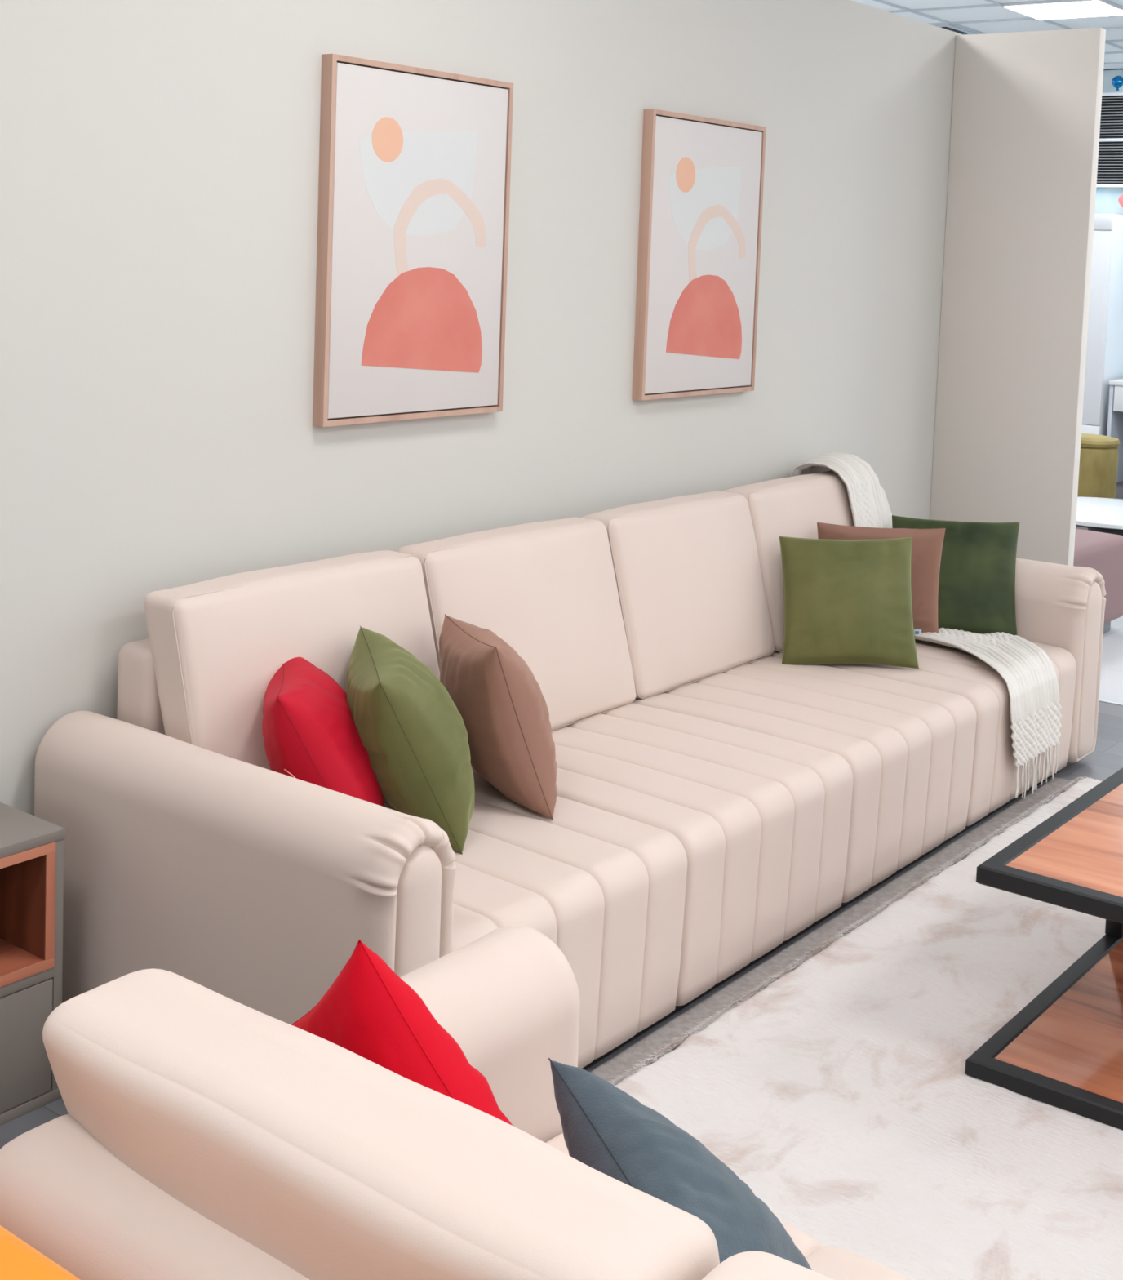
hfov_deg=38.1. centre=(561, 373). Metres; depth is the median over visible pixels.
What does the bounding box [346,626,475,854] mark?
throw pillow
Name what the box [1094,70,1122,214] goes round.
wall
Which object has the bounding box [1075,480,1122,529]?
floor
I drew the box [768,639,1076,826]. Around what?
seat cushion
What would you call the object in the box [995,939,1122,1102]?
shelf
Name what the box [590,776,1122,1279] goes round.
shag rug
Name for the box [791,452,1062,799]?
knitted throw
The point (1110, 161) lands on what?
air vent
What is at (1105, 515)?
marble table
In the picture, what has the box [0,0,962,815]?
wall
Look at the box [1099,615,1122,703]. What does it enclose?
floor
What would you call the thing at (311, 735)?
throw pillow
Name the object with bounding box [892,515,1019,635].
throw pillow
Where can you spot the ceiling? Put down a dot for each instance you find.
(998, 12)
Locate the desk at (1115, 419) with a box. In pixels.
[1106,378,1122,482]
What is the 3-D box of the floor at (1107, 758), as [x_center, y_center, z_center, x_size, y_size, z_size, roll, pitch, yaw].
[-1.590,1.583,0.595,13.000,0.100,13.280,5,5,37]
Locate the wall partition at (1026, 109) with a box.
[929,27,1106,565]
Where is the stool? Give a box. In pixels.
[1077,433,1119,498]
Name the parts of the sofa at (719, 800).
frame, arm, arm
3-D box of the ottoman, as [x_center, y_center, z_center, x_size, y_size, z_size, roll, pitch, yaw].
[2.118,0.939,7.222,0.532,0.452,0.832,6,6,39]
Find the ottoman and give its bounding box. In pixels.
[1073,528,1122,633]
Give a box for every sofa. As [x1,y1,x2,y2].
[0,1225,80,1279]
[34,470,1106,1069]
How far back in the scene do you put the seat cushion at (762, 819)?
3.79 m
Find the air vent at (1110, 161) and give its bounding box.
[1096,92,1122,187]
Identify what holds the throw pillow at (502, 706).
on the sofa at (719, 800)
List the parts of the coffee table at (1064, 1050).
frame, frame, post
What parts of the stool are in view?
seat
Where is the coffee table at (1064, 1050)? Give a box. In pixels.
[964,767,1122,1129]
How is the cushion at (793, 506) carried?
on the sofa at (719, 800)
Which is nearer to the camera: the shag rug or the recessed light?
the shag rug
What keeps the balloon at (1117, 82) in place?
attached to the wall at (1107, 202)
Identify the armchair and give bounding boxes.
[0,925,911,1279]
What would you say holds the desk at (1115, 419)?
on the floor at (1119, 492)
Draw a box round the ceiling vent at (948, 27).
[933,24,979,35]
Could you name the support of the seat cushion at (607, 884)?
on the sofa at (719, 800)
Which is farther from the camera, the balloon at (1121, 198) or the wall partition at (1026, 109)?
the balloon at (1121, 198)
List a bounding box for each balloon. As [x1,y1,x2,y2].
[1112,75,1122,91]
[1118,194,1122,207]
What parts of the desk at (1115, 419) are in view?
drawer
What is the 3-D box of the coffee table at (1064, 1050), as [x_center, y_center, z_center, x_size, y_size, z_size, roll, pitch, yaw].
[1.504,1.190,3.522,0.740,0.432,1.300,5,5,37]
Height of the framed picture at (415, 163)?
0.871 m
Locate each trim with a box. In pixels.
[872,0,1122,64]
[1099,698,1122,706]
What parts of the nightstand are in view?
drawer, rail, panel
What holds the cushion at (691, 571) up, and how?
on the sofa at (719, 800)
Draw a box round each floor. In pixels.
[0,701,1122,1149]
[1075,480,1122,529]
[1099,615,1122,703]
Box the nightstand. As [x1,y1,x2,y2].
[0,802,65,1125]
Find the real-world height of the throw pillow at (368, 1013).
0.507 m
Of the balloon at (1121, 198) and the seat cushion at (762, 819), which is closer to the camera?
the seat cushion at (762, 819)
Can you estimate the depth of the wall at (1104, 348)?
12.40 m
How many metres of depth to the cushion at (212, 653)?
3.40 m
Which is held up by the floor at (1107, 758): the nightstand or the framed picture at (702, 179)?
the nightstand
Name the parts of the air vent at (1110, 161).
frame, frame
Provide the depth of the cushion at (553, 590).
4.16 m
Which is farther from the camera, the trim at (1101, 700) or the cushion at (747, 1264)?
the trim at (1101, 700)
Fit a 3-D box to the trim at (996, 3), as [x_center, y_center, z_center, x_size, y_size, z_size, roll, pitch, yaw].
[0.643,-1.799,3.085,13.000,0.014,20.200,5,5,37]
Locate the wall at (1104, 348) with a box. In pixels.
[1081,213,1122,435]
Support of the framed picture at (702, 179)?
attached to the wall at (159, 159)
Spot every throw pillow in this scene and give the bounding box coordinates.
[262,657,384,806]
[290,938,514,1128]
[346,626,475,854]
[439,613,557,819]
[548,1057,812,1270]
[779,536,919,668]
[817,522,946,634]
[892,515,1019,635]
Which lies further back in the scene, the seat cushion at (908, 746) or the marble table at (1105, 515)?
the marble table at (1105, 515)
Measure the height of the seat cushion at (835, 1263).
0.391 m
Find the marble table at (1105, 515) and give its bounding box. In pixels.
[1075,496,1122,535]
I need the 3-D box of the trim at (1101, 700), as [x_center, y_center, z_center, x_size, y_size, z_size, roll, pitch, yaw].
[2.472,1.331,5.854,13.000,0.103,0.020,5,5,37]
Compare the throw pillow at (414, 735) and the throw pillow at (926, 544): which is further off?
the throw pillow at (926, 544)
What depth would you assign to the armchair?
1.44 m
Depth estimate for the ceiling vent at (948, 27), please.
10.87 m
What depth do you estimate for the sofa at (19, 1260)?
1.38 m
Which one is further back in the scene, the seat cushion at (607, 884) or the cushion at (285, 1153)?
the seat cushion at (607, 884)
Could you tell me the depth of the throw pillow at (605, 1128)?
1.68 m
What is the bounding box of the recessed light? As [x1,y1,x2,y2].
[1001,0,1122,20]
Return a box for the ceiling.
[851,0,1122,70]
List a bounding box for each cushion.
[40,971,719,1279]
[142,550,439,769]
[384,771,687,1068]
[396,517,635,728]
[471,702,853,1005]
[544,1133,911,1279]
[581,491,774,698]
[631,655,977,902]
[699,1250,833,1279]
[724,470,854,651]
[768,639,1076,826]
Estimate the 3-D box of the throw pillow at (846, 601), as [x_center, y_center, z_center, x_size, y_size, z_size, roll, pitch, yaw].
[0.870,0.690,4.940,0.418,0.384,0.232,2,4,4]
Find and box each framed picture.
[312,53,513,426]
[631,109,766,400]

